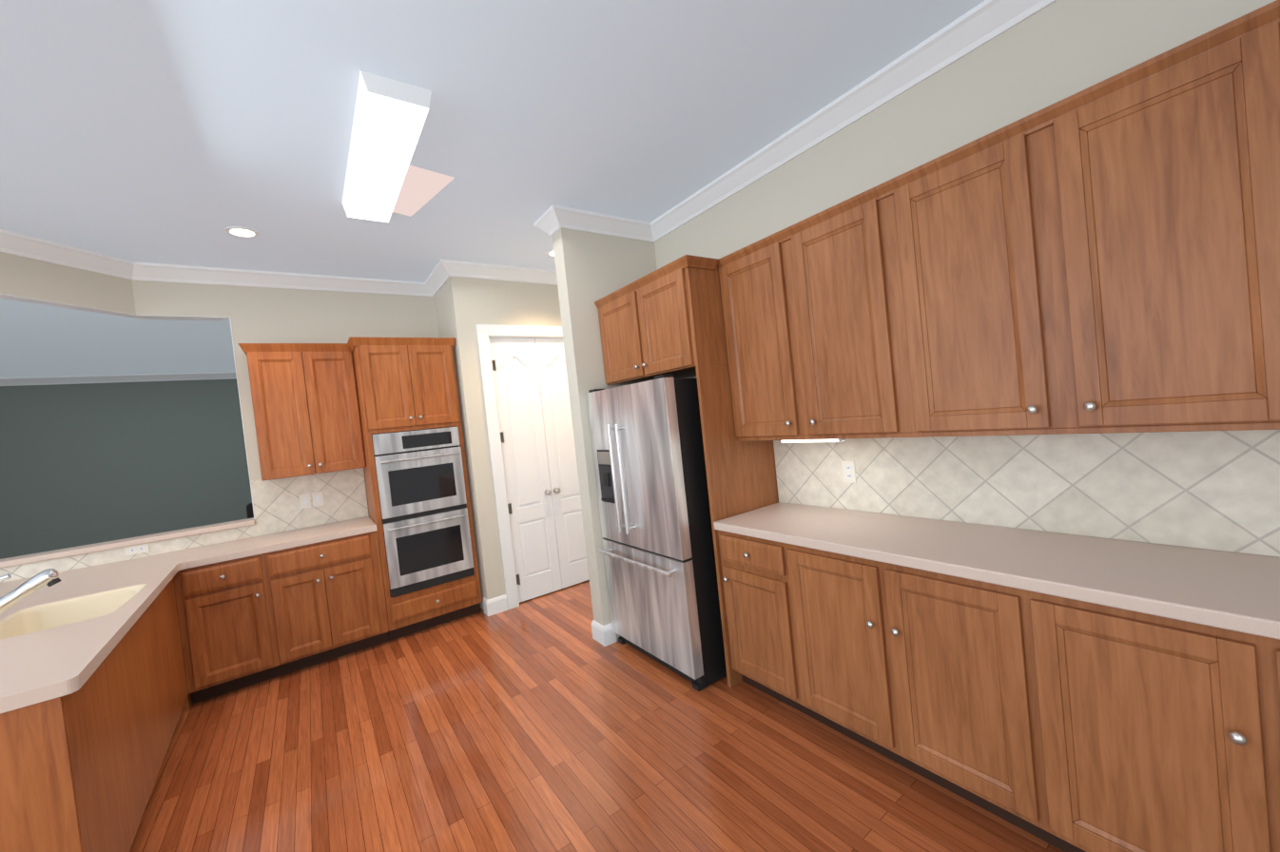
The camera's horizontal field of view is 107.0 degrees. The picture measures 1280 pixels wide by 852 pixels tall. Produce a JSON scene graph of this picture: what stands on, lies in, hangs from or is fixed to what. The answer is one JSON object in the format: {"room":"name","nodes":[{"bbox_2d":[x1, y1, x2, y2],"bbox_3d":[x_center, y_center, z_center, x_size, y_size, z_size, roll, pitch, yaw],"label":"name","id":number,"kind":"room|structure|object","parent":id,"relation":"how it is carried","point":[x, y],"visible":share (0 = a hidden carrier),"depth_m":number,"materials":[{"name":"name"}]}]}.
{"room":"kitchen","nodes":[
{"label":"kitchen","id":0,"kind":"room"},
{"bbox_2d":[0,252,172,581],"bbox_3d":[-3.689,0.408,2.074,1.950,3.000,1.808,-7,2,-35],"label":"wall","id":1,"kind":"structure","parent":0,"point":[24,277],"depth_m":3.01,"materials":[{"name":"beige paint"}]},
{"bbox_2d":[0,229,422,295],"bbox_3d":[-2.988,-1.134,2.624,3.854,0.105,1.902,-7,2,-35],"label":"crown molding","id":2,"kind":"structure","parent":1,"relation":"attached to","point":[10,242],"depth_m":3.48,"materials":[{"name":"white"}]},
{"bbox_2d":[0,378,252,559],"bbox_3d":[-8.022,0.748,7.177,5.180,3.000,0.120,-7,2,-35],"label":"wall","id":3,"kind":"structure","parent":0,"point":[82,464],"depth_m":7.16,"materials":[{"name":"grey paint"}]},
{"bbox_2d":[0,371,236,386],"bbox_3d":[-8.113,-0.696,7.058,5.180,0.105,0.090,-7,2,-35],"label":"crown molding","id":4,"kind":"structure","parent":3,"relation":"attached to","point":[46,380],"depth_m":7.12,"materials":[{"name":"white"}]},
{"bbox_2d":[140,280,437,550],"bbox_3d":[-3.383,0.343,3.508,4.010,3.000,0.120,-7,2,-35],"label":"wall","id":5,"kind":"structure","parent":0,"point":[258,315],"depth_m":3.83,"materials":[{"name":"beige paint"}]},
{"bbox_2d":[0,293,254,519],"bbox_3d":[-3.575,0.027,2.269,2.432,1.575,1.962,-7,2,-35],"label":"window frame","id":6,"kind":"structure","parent":5,"relation":"attached to","point":[2,296],"depth_m":3.39,"materials":[{"name":"white"}]},
{"bbox_2d":[0,517,255,568],"bbox_3d":[-3.998,0.866,3.053,2.384,0.040,0.195,-7,2,-35],"label":"sill","id":7,"kind":"structure","parent":5,"relation":"attached to","point":[85,549],"depth_m":3.27,"materials":[{"name":"beige stone"}]},
{"bbox_2d":[0,467,368,582],"bbox_3d":[-3.655,0.722,3.219,3.121,0.436,0.008,-7,2,-35],"label":"backsplash","id":8,"kind":"structure","parent":5,"relation":"attached to","point":[277,506],"depth_m":3.76,"materials":[{"name":"tile"}]},
{"bbox_2d":[124,543,149,555],"bbox_3d":[-3.512,0.862,3.304,0.116,0.060,0.006,-7,2,-35],"label":"wall outlet","id":9,"kind":"object","parent":8,"relation":"attached to","point":[143,548],"depth_m":3.30,"materials":[{"name":"white plastic"}]},
{"bbox_2d":[299,491,324,508],"bbox_3d":[-2.697,0.610,3.889,0.158,0.116,0.006,-7,2,-35],"label":"wall outlet","id":10,"kind":"object","parent":8,"relation":"attached to","point":[305,500],"depth_m":3.88,"materials":[{"name":"white plastic"}]},
{"bbox_2d":[237,343,366,481],"bbox_3d":[-2.647,-0.123,3.752,0.707,1.007,0.362,-7,2,-35],"label":"upper cabinet","id":11,"kind":"object","parent":5,"relation":"attached to","point":[305,408],"visible":0.94,"depth_m":3.63,"materials":[{"name":"brown wood"}]},
{"bbox_2d":[433,284,483,609],"bbox_3d":[-1.606,0.137,4.363,0.141,3.000,0.480,-7,2,-35],"label":"wall","id":12,"kind":"structure","parent":0,"point":[440,309],"depth_m":4.33,"materials":[{"name":"beige paint"}]},
{"bbox_2d":[422,266,449,296],"bbox_3d":[-1.794,-1.295,4.182,0.090,0.105,0.540,-7,2,-35],"label":"crown molding","id":13,"kind":"structure","parent":12,"relation":"attached to","point":[433,284],"depth_m":4.29,"materials":[{"name":"white"}]},
{"bbox_2d":[0,0,985,377],"bbox_3d":[-2.003,-2.695,4.682,13.000,2.700,12.800,-7,2,-35],"label":"ceiling","id":14,"kind":"structure","parent":0,"point":[173,131],"depth_m":2.14,"materials":[{"name":"white paint"}]},
{"bbox_2d":[224,226,259,237],"bbox_3d":[-2.545,-1.238,3.029,0.170,0.007,0.170,-7,2,-35],"label":"recessed light","id":15,"kind":"object","parent":14,"relation":"in","point":[241,232],"visible":1,"depth_m":3.02,"materials":[{"name":"white"}]},
{"bbox_2d":[341,69,454,222],"bbox_3d":[-1.220,-1.328,2.477,0.515,0.079,1.250,-7,2,-35],"label":"ceiling light fixture","id":16,"kind":"object","parent":14,"relation":"attached to","point":[384,180],"visible":1,"depth_m":2.25,"materials":[{"name":"white plastic"}]},
{"bbox_2d":[545,249,554,256],"bbox_3d":[-0.702,-1.454,3.979,0.170,0.007,0.170,-7,2,-35],"label":"recessed light","id":17,"kind":"object","parent":14,"relation":"in","point":[550,253],"visible":0.29,"depth_m":3.96,"materials":[{"name":"white"}]},
{"bbox_2d":[445,276,559,610],"bbox_3d":[-0.984,0.070,4.413,1.221,3.000,0.120,-7,2,-35],"label":"wall","id":18,"kind":"structure","parent":0,"point":[472,301],"depth_m":4.09,"materials":[{"name":"beige paint"}]},
{"bbox_2d":[436,259,557,285],"bbox_3d":[-1.108,-1.369,4.271,1.320,0.105,0.090,-7,2,-35],"label":"crown molding","id":19,"kind":"structure","parent":18,"relation":"attached to","point":[446,268],"depth_m":4.14,"materials":[{"name":"white"}]},
{"bbox_2d":[476,324,562,609],"bbox_3d":[-0.876,0.314,4.452,1.067,2.492,0.160,-7,2,-35],"label":"door frame","id":20,"kind":"structure","parent":18,"relation":"attached to","point":[485,332],"depth_m":4.13,"materials":[{"name":"white wood"}]},
{"bbox_2d":[488,337,589,602],"bbox_3d":[-0.857,0.365,4.444,0.869,2.387,0.110,-7,2,-35],"label":"pantry doors","id":21,"kind":"structure","parent":18,"relation":"in","point":[539,457],"depth_m":4.40,"materials":[{"name":"white wood"}]},
{"bbox_2d":[129,580,1064,851],"bbox_3d":[-1.543,1.680,4.782,13.000,0.100,12.800,-7,2,-35],"label":"floor","id":22,"kind":"structure","parent":0,"point":[546,723],"depth_m":2.22,"materials":[{"name":"brown wood"}]},
{"bbox_2d":[0,612,163,851],"bbox_3d":[-2.358,1.339,1.531,0.944,0.896,0.808,-7,2,-35],"label":"base cabinet","id":23,"kind":"object","parent":22,"relation":"on","point":[80,768],"depth_m":1.57,"materials":[{"name":"brown wood"}]},
{"bbox_2d":[0,623,72,713],"bbox_3d":[-2.266,0.855,1.619,0.390,0.045,0.840,-7,2,-35],"label":"countertop","id":24,"kind":"structure","parent":23,"relation":"on","point":[15,649],"depth_m":1.78,"materials":[{"name":"beige stone"}]},
{"bbox_2d":[0,566,91,620],"bbox_3d":[-3.139,0.937,2.030,0.630,0.045,2.522,-7,2,-35],"label":"countertop","id":25,"kind":"structure","parent":23,"relation":"on","point":[6,588],"depth_m":2.71,"materials":[{"name":"beige stone"}]},
{"bbox_2d":[0,568,61,614],"bbox_3d":[-2.819,0.767,2.097,0.342,0.222,0.072,-7,2,-35],"label":"faucet","id":26,"kind":"object","parent":25,"relation":"on","point":[48,577],"visible":1,"depth_m":2.12,"materials":[{"name":"silver metal"}]},
{"bbox_2d":[0,583,147,639],"bbox_3d":[-2.668,0.965,2.205,0.449,0.205,0.619,-7,2,-35],"label":"sink","id":27,"kind":"object","parent":25,"relation":"in","point":[48,615],"visible":0.33,"depth_m":2.39,"materials":[{"name":"beige ceramic"}]},
{"bbox_2d":[0,545,205,710],"bbox_3d":[-2.542,0.865,2.453,0.180,0.045,2.521,-7,2,-35],"label":"countertop","id":28,"kind":"structure","parent":23,"relation":"on","point":[45,665],"depth_m":1.73,"materials":[{"name":"beige stone"}]},
{"bbox_2d":[144,620,182,758],"bbox_3d":[-2.667,1.460,2.194,0.641,0.690,0.640,-7,2,-35],"label":"base cabinet","id":29,"kind":"object","parent":22,"relation":"on","point":[163,662],"depth_m":2.55,"materials":[{"name":"brown wood"}]},
{"bbox_2d":[144,578,192,711],"bbox_3d":[-3.121,1.396,2.567,0.885,0.896,0.488,-7,2,-35],"label":"base cabinet","id":30,"kind":"object","parent":22,"relation":"on","point":[164,607],"depth_m":2.87,"materials":[{"name":"brown wood"}]},
{"bbox_2d":[26,552,171,603],"bbox_3d":[-3.162,0.920,2.895,0.390,0.045,1.082,-7,2,-35],"label":"countertop","id":31,"kind":"structure","parent":30,"relation":"on","point":[106,577],"depth_m":2.77,"materials":[{"name":"beige stone"}]},
{"bbox_2d":[246,503,253,518],"bbox_3d":[-3.492,1.283,4.717,0.880,1.100,0.600,-7,2,-35],"label":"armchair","id":32,"kind":"object","parent":22,"relation":"on","point":[249,511],"visible":0.02,"depth_m":4.65,"materials":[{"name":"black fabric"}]},
{"bbox_2d":[173,530,388,703],"bbox_3d":[-2.600,1.319,3.550,1.148,0.895,0.626,-7,2,-35],"label":"base cabinet","id":33,"kind":"object","parent":22,"relation":"on","point":[244,622],"visible":0.98,"depth_m":3.29,"materials":[{"name":"brown wood"}]},
{"bbox_2d":[193,516,377,565],"bbox_3d":[-2.608,0.846,3.588,1.022,0.045,0.592,-7,2,-35],"label":"countertop","id":34,"kind":"structure","parent":33,"relation":"on","point":[273,542],"depth_m":3.45,"materials":[{"name":"beige stone"}]},
{"bbox_2d":[347,336,482,639],"bbox_3d":[-1.926,0.487,4.066,0.774,2.385,0.626,-7,2,-35],"label":"tall cabinet","id":35,"kind":"object","parent":22,"relation":"on","point":[404,384],"visible":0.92,"depth_m":3.82,"materials":[{"name":"brown wood"}]},
{"bbox_2d":[371,426,474,597],"bbox_3d":[-1.882,0.681,4.052,0.637,1.280,0.624,-7,2,-35],"label":"double wall oven","id":36,"kind":"object","parent":35,"relation":"in","point":[423,507],"visible":1,"depth_m":3.82,"materials":[{"name":"grey metal"}]},
{"bbox_2d":[586,374,726,691],"bbox_3d":[0.233,0.588,3.130,0.782,1.775,0.868,-7,2,-35],"label":"refrigerator","id":37,"kind":"object","parent":22,"relation":"on","point":[652,495],"visible":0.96,"depth_m":2.74,"materials":[{"name":"grey metal"}]},
{"bbox_2d":[594,254,778,687],"bbox_3d":[0.322,0.265,3.140,0.617,2.398,0.999,-7,2,-35],"label":"tall cabinet","id":38,"kind":"object","parent":22,"relation":"on","point":[668,319],"visible":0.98,"depth_m":2.72,"materials":[{"name":"brown wood"}]},
{"bbox_2d":[717,530,782,701],"bbox_3d":[0.841,0.979,2.573,0.567,0.896,0.533,-7,2,-35],"label":"base cabinet","id":39,"kind":"object","parent":22,"relation":"on","point":[746,582],"depth_m":2.48,"materials":[{"name":"brown wood"}]},
{"bbox_2d":[767,540,1007,820],"bbox_3d":[1.216,0.952,2.039,0.567,0.896,1.066,-7,2,-35],"label":"base cabinet","id":40,"kind":"object","parent":22,"relation":"on","point":[899,661],"depth_m":1.86,"materials":[{"name":"brown wood"}]},
{"bbox_2d":[713,502,1279,639],"bbox_3d":[1.315,0.473,1.812,0.573,0.044,2.361,-7,2,-35],"label":"countertop","id":41,"kind":"structure","parent":40,"relation":"on","point":[1236,591],"depth_m":1.57,"materials":[{"name":"beige stone"}]},
{"bbox_2d":[988,582,1223,851],"bbox_3d":[1.613,0.923,1.474,0.567,0.896,0.606,-7,2,-35],"label":"base cabinet","id":42,"kind":"object","parent":22,"relation":"on","point":[1065,725],"depth_m":1.37,"materials":[{"name":"brown wood"}]},
{"bbox_2d":[1204,625,1279,851],"bbox_3d":[1.874,0.904,1.103,0.567,0.896,0.595,-7,2,-35],"label":"base cabinet","id":43,"kind":"object","parent":22,"relation":"on","point":[1244,669],"depth_m":1.15,"materials":[{"name":"brown wood"}]},
{"bbox_2d":[551,228,654,639],"bbox_3d":[-0.115,-0.001,3.547,0.791,3.000,0.140,-7,2,-35],"label":"wall","id":44,"kind":"structure","parent":0,"point":[590,267],"depth_m":3.32,"materials":[{"name":"beige paint"}]},
{"bbox_2d":[533,217,555,235],"bbox_3d":[-0.401,-1.427,3.547,0.785,0.105,0.110,-7,2,-35],"label":"crown molding","id":45,"kind":"structure","parent":44,"relation":"attached to","point":[539,223],"depth_m":3.33,"materials":[{"name":"white"}]},
{"bbox_2d":[482,594,616,646],"bbox_3d":[-0.476,1.469,3.930,1.246,0.135,1.336,-7,2,-35],"label":"baseboard","id":46,"kind":"structure","parent":44,"relation":"attached to","point":[605,635],"depth_m":3.40,"materials":[{"name":"white wood"}]},
{"bbox_2d":[540,204,650,241],"bbox_3d":[-0.284,-1.435,3.379,0.785,0.105,0.120,-7,2,-35],"label":"crown molding","id":47,"kind":"structure","parent":44,"relation":"attached to","point":[556,217],"depth_m":3.33,"materials":[{"name":"white wood"}]},
{"bbox_2d":[654,0,1276,557],"bbox_3d":[0.776,-0.084,3.076,0.129,3.000,7.200,-7,2,-35],"label":"wall","id":48,"kind":"structure","parent":0,"point":[1054,53],"depth_m":1.96,"materials":[{"name":"beige paint"}]},
{"bbox_2d":[717,232,800,441],"bbox_3d":[0.765,-0.464,2.636,0.333,1.023,0.463,-7,2,-35],"label":"upper cabinet","id":49,"kind":"object","parent":48,"relation":"attached to","point":[752,284],"depth_m":2.54,"materials":[{"name":"brown wood"}]},
{"bbox_2d":[780,438,845,443],"bbox_3d":[0.870,0.072,2.403,0.052,0.015,0.340,-7,2,-35],"label":"under-cabinet light","id":50,"kind":"object","parent":49,"relation":"attached to","point":[815,440],"visible":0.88,"depth_m":2.36,"materials":[{"name":"white plastic"}]},
{"bbox_2d":[777,186,899,439],"bbox_3d":[1.041,-0.484,2.244,0.333,1.023,0.496,-7,2,-35],"label":"upper cabinet","id":51,"kind":"object","parent":48,"relation":"attached to","point":[833,258],"depth_m":2.15,"materials":[{"name":"brown wood"}]},
{"bbox_2d":[650,0,1057,242],"bbox_3d":[1.281,-1.567,1.935,0.090,0.105,4.230,-7,2,-35],"label":"crown molding","id":52,"kind":"structure","parent":48,"relation":"attached to","point":[979,25],"depth_m":2.23,"materials":[{"name":"white wood"}]},
{"bbox_2d":[876,115,1055,437],"bbox_3d":[1.326,-0.505,1.838,0.333,1.023,0.498,-7,2,-35],"label":"upper cabinet","id":53,"kind":"object","parent":48,"relation":"attached to","point":[960,229],"depth_m":1.73,"materials":[{"name":"brown wood"}]},
{"bbox_2d":[773,429,1279,557],"bbox_3d":[1.523,0.216,1.970,0.008,0.416,2.358,-7,2,-35],"label":"backsplash","id":54,"kind":"structure","parent":48,"relation":"attached to","point":[1214,490],"depth_m":1.79,"materials":[{"name":"tile"}]},
{"bbox_2d":[841,460,856,483],"bbox_3d":[1.118,0.244,2.533,0.006,0.116,0.072,-7,2,-35],"label":"wall outlet","id":55,"kind":"object","parent":54,"relation":"attached to","point":[848,472],"visible":1,"depth_m":2.53,"materials":[{"name":"white plastic"}]},
{"bbox_2d":[1028,22,1260,433],"bbox_3d":[1.602,-0.525,1.445,0.333,1.023,0.463,-7,2,-35],"label":"upper cabinet","id":56,"kind":"object","parent":48,"relation":"attached to","point":[1101,257],"depth_m":1.36,"materials":[{"name":"brown wood"}]},
{"bbox_2d":[1228,0,1279,429],"bbox_3d":[1.845,-0.543,1.099,0.333,1.023,0.500,-7,2,-35],"label":"upper cabinet","id":57,"kind":"object","parent":48,"relation":"attached to","point":[1254,35],"depth_m":1.20,"materials":[{"name":"brown wood"}]}
]}

